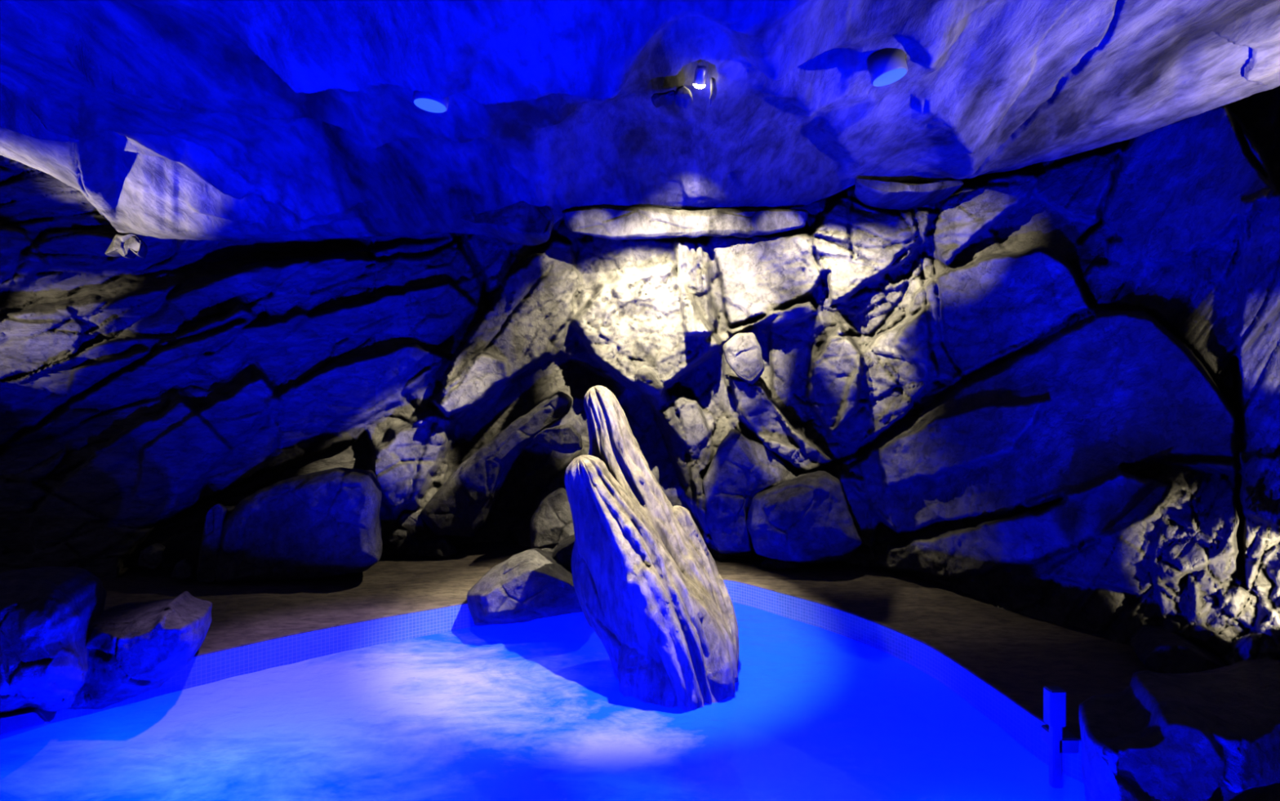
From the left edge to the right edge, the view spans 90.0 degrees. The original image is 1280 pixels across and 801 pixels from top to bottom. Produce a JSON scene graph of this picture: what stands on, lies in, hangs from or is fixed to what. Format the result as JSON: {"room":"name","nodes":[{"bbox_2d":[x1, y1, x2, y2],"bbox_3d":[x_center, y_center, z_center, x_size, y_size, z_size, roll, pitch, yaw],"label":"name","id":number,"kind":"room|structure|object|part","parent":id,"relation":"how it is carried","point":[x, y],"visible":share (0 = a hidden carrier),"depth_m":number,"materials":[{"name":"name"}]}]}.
{"room":"cave","nodes":[
{"label":"cave","id":0,"kind":"room"},
{"bbox_2d":[0,155,375,581],"bbox_3d":[-6.258,-1.491,5.196,7.720,6.599,1.416,0,0,-16],"label":"wall","id":1,"kind":"structure","parent":0,"point":[140,397],"depth_m":5.71,"materials":[{"name":"grey stone"}]},
{"bbox_2d":[48,580,1083,782],"bbox_3d":[-1.014,2.231,2.542,6.591,1.238,6.530,0,0,0],"label":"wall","id":2,"kind":"structure","parent":0,"point":[1021,726],"depth_m":4.37,"materials":[{"name":"blue tile"}]},
{"bbox_2d":[0,708,57,739],"bbox_3d":[-3.298,1.673,3.381,0.647,0.234,0.359,0,0,0],"label":"block","id":3,"kind":"object","parent":2,"relation":"on","point":[12,723],"visible":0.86,"depth_m":3.20,"materials":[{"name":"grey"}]},
{"bbox_2d":[466,533,582,626],"bbox_3d":[-0.841,1.423,5.108,1.026,0.660,0.933,0,0,0],"label":"boulder","id":4,"kind":"object","parent":2,"relation":"on","point":[529,585],"depth_m":4.75,"materials":[{"name":"grey stone"}]},
{"bbox_3d":[-0.534,1.316,5.279,0.411,0.446,0.593,0,0,0],"label":"rim stone","id":5,"kind":"part","parent":4,"relation":"part of","materials":[{"name":"grey stone"}]},
{"bbox_2d":[0,601,1086,800],"bbox_3d":[-1.078,1.800,2.282,6.556,0.019,6.436,0,0,-11],"label":"pool water","id":6,"kind":"object","parent":2,"relation":"in","point":[536,709],"visible":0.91,"depth_m":3.46,"materials":[{"name":"blue liquid"}]},
{"bbox_2d":[564,385,739,710],"bbox_3d":[0.118,1.055,4.423,1.040,2.334,1.428,0,0,-37],"label":"rock pillar","id":7,"kind":"structure","parent":6,"relation":"in","point":[646,580],"depth_m":4.07,"materials":[{"name":"grey stone"}]},
{"bbox_2d":[1040,685,1079,787],"bbox_3d":[1.976,1.664,3.045,0.142,0.632,0.150,0,0,0],"label":"post","id":8,"kind":"object","parent":2,"relation":"attached to","point":[1060,740],"visible":1,"depth_m":2.98,"materials":[{"name":"grey plastic"}]},
{"bbox_3d":[1.948,1.730,3.000,0.045,0.500,0.040,0,0,0],"label":"stem","id":9,"kind":"part","parent":8,"relation":"part of","materials":[{"name":"grey plastic"}]},
{"bbox_2d":[375,184,868,565],"bbox_3d":[-0.250,-0.457,6.466,5.053,4.493,1.832,0,0,0],"label":"wall","id":10,"kind":"structure","parent":0,"point":[473,332],"depth_m":6.40,"materials":[{"name":"grey stone"}]},
{"bbox_2d":[420,391,572,537],"bbox_3d":[-1.471,0.654,6.622,1.539,1.492,0.538,0,0,0],"label":"leaning slab","id":11,"kind":"object","parent":10,"relation":"attached to","point":[464,501],"visible":0.97,"depth_m":6.41,"materials":[{"name":"grey stone"}]},
{"bbox_2d":[533,424,582,453],"bbox_3d":[-0.799,0.373,6.287,0.484,0.280,0.463,0,0,0],"label":"stone","id":12,"kind":"object","parent":11,"relation":"on","point":[564,438],"visible":1,"depth_m":6.12,"materials":[{"name":"grey stone"}]},
{"bbox_2d":[723,332,764,384],"bbox_3d":[0.978,-0.394,6.101,0.390,0.484,0.430,0,0,0],"label":"rock","id":13,"kind":"object","parent":10,"relation":"attached to","point":[743,351],"visible":1,"depth_m":5.93,"materials":[{"name":"grey stone"}]},
{"bbox_2d":[853,178,963,209],"bbox_3d":[2.213,-1.740,5.432,0.915,0.129,0.603,0,0,0],"label":"ledge slab","id":14,"kind":"object","parent":10,"relation":"attached to","point":[875,193],"visible":1,"depth_m":5.28,"materials":[{"name":"grey stone"}]},
{"bbox_2d":[0,0,1279,241],"bbox_3d":[0.003,-2.034,4.872,12.891,1.434,9.536,0,0,34],"label":"ceiling","id":15,"kind":"structure","parent":0,"point":[211,120],"depth_m":3.71,"materials":[{"name":"grey stone"}]},
{"bbox_2d":[105,233,147,258],"bbox_3d":[-4.163,-1.252,5.229,0.365,0.193,0.270,0,0,0],"label":"rock","id":16,"kind":"object","parent":15,"relation":"hanging from","point":[129,246],"visible":1,"depth_m":5.12,"materials":[{"name":"grey stone"}]},
{"bbox_2d":[412,90,448,112],"bbox_3d":[-1.169,-1.709,3.587,0.199,0.140,0.188,0,0,0],"label":"recessed light","id":17,"kind":"object","parent":15,"relation":"in","point":[423,100],"visible":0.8,"depth_m":3.55,"materials":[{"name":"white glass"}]},
{"bbox_2d":[459,200,554,245],"bbox_3d":[-1.231,-1.591,5.794,0.946,0.322,0.676,0,0,0],"label":"rock","id":18,"kind":"object","parent":15,"relation":"hanging from","point":[534,226],"visible":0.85,"depth_m":5.55,"materials":[{"name":"grey stone"}]},
{"bbox_2d":[562,204,808,239],"bbox_3d":[0.420,-1.656,5.955,2.288,0.328,0.256,0,0,0],"label":"rock","id":19,"kind":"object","parent":15,"relation":"attached to","point":[603,221],"depth_m":5.87,"materials":[{"name":"grey stone"}]},
{"bbox_2d":[693,65,706,88],"bbox_3d":[0.356,-1.909,3.776,0.072,0.126,0.112,0,0,-10],"label":"ceiling spotlight","id":20,"kind":"object","parent":15,"relation":"attached to","point":[700,72],"visible":1,"depth_m":3.75,"materials":[{"name":"metal"}]},
{"bbox_3d":[0.351,-1.873,3.799,0.072,0.054,0.067,0,0,0],"label":"lamp glass","id":21,"kind":"part","parent":20,"relation":"part of","materials":[{"name":"white glass"}]},
{"bbox_2d":[866,48,907,86],"bbox_3d":[1.334,-1.799,3.455,0.208,0.156,0.190,0,0,0],"label":"recessed light","id":22,"kind":"object","parent":15,"relation":"in","point":[886,66],"visible":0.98,"depth_m":3.39,"materials":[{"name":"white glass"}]},
{"bbox_2d":[100,540,1227,785],"bbox_3d":[-0.900,1.600,2.400,19.000,0.029,18.999,0,0,-16],"label":"floor","id":23,"kind":"structure","parent":0,"point":[1016,654],"depth_m":4.96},
{"bbox_2d":[0,566,106,713],"bbox_3d":[-3.416,1.347,3.520,0.720,0.813,1.534,0,0,-30],"label":"boulder","id":24,"kind":"object","parent":23,"relation":"on","point":[46,613],"visible":0.97,"depth_m":3.16,"materials":[{"name":"grey stone"}]},
{"bbox_2d":[64,591,212,709],"bbox_3d":[-3.003,1.501,3.850,1.031,0.657,0.813,0,0,0],"label":"boulder","id":25,"kind":"object","parent":23,"relation":"on","point":[135,648],"visible":0.9,"depth_m":3.53,"materials":[{"name":"grey stone"}]},
{"bbox_2d":[137,542,166,569],"bbox_3d":[-4.399,1.409,5.792,0.292,0.227,0.240,0,0,0],"label":"stone","id":26,"kind":"object","parent":23,"relation":"on","point":[153,557],"visible":1,"depth_m":5.70,"materials":[{"name":"grey stone"}]},
{"bbox_2d":[171,557,196,582],"bbox_3d":[-4.016,1.488,5.636,0.184,0.198,0.293,0,0,-22],"label":"stone","id":27,"kind":"object","parent":23,"relation":"on","point":[184,570],"visible":1,"depth_m":5.54,"materials":[{"name":"grey stone"}]},
{"bbox_2d":[196,502,228,582],"bbox_3d":[-3.759,1.236,5.633,0.214,0.677,0.420,0,0,-22],"label":"upright stone","id":28,"kind":"object","parent":23,"relation":"on","point":[215,516],"visible":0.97,"depth_m":5.52,"materials":[{"name":"grey stone"}]},
{"bbox_2d":[214,466,382,582],"bbox_3d":[-3.045,1.098,5.902,1.554,0.985,1.031,0,0,0],"label":"boulder","id":29,"kind":"object","parent":23,"relation":"on","point":[326,523],"visible":0.98,"depth_m":5.46,"materials":[{"name":"grey stone"}]},
{"bbox_2d":[382,528,413,553],"bbox_3d":[-2.447,1.424,6.519,0.311,0.237,0.289,0,0,0],"label":"stone","id":30,"kind":"object","parent":23,"relation":"on","point":[398,540],"visible":0.98,"depth_m":6.41,"materials":[{"name":"grey stone"}]},
{"bbox_2d":[395,511,427,537],"bbox_3d":[-2.362,1.284,6.659,0.339,0.266,0.308,0,0,0],"label":"stone","id":31,"kind":"object","parent":30,"relation":"on","point":[411,522],"visible":0.92,"depth_m":6.54,"materials":[{"name":"grey stone"}]},
{"bbox_2d":[417,536,457,558],"bbox_3d":[-2.066,1.502,6.552,0.415,0.209,0.316,0,0,0],"label":"stone","id":32,"kind":"object","parent":23,"relation":"on","point":[439,547],"visible":1,"depth_m":6.44,"materials":[{"name":"grey stone"}]},
{"bbox_2d":[529,486,574,552],"bbox_3d":[-0.776,1.176,6.196,0.572,0.699,0.662,0,0,0],"label":"boulder","id":33,"kind":"object","parent":23,"relation":"on","point":[552,522],"visible":0.67,"depth_m":5.94,"materials":[{"name":"grey stone"}]},
{"bbox_2d":[702,428,798,555],"bbox_3d":[1.108,0.906,6.416,0.989,1.248,0.617,0,0,0],"label":"boulder","id":34,"kind":"object","parent":23,"relation":"on","point":[741,467],"visible":0.9,"depth_m":6.17,"materials":[{"name":"grey stone"}]},
{"bbox_2d":[746,470,862,564],"bbox_3d":[1.536,1.091,6.069,1.053,0.868,0.874,0,0,0],"label":"boulder","id":35,"kind":"object","parent":23,"relation":"on","point":[806,518],"visible":1,"depth_m":5.73,"materials":[{"name":"grey stone"}]},
{"bbox_2d":[1078,658,1279,800],"bbox_3d":[2.578,1.663,2.866,1.837,0.885,0.701,0,0,-17],"label":"boulder","id":36,"kind":"object","parent":23,"relation":"on","point":[1165,736],"visible":1,"depth_m":2.50,"materials":[{"name":"grey stone"}]},
{"bbox_2d":[1129,624,1229,673],"bbox_3d":[3.275,1.521,3.811,0.571,0.322,0.875,0,0,29],"label":"flat stone","id":37,"kind":"object","parent":23,"relation":"on","point":[1160,650],"visible":0.52,"depth_m":3.57,"materials":[{"name":"grey stone"}]},
{"bbox_2d":[868,85,1279,665],"bbox_3d":[3.159,-0.410,4.319,2.143,4.585,4.620,0,0,-27],"label":"wall","id":38,"kind":"structure","parent":0,"point":[1074,360],"depth_m":4.46,"materials":[{"name":"grey stone"}]}
]}

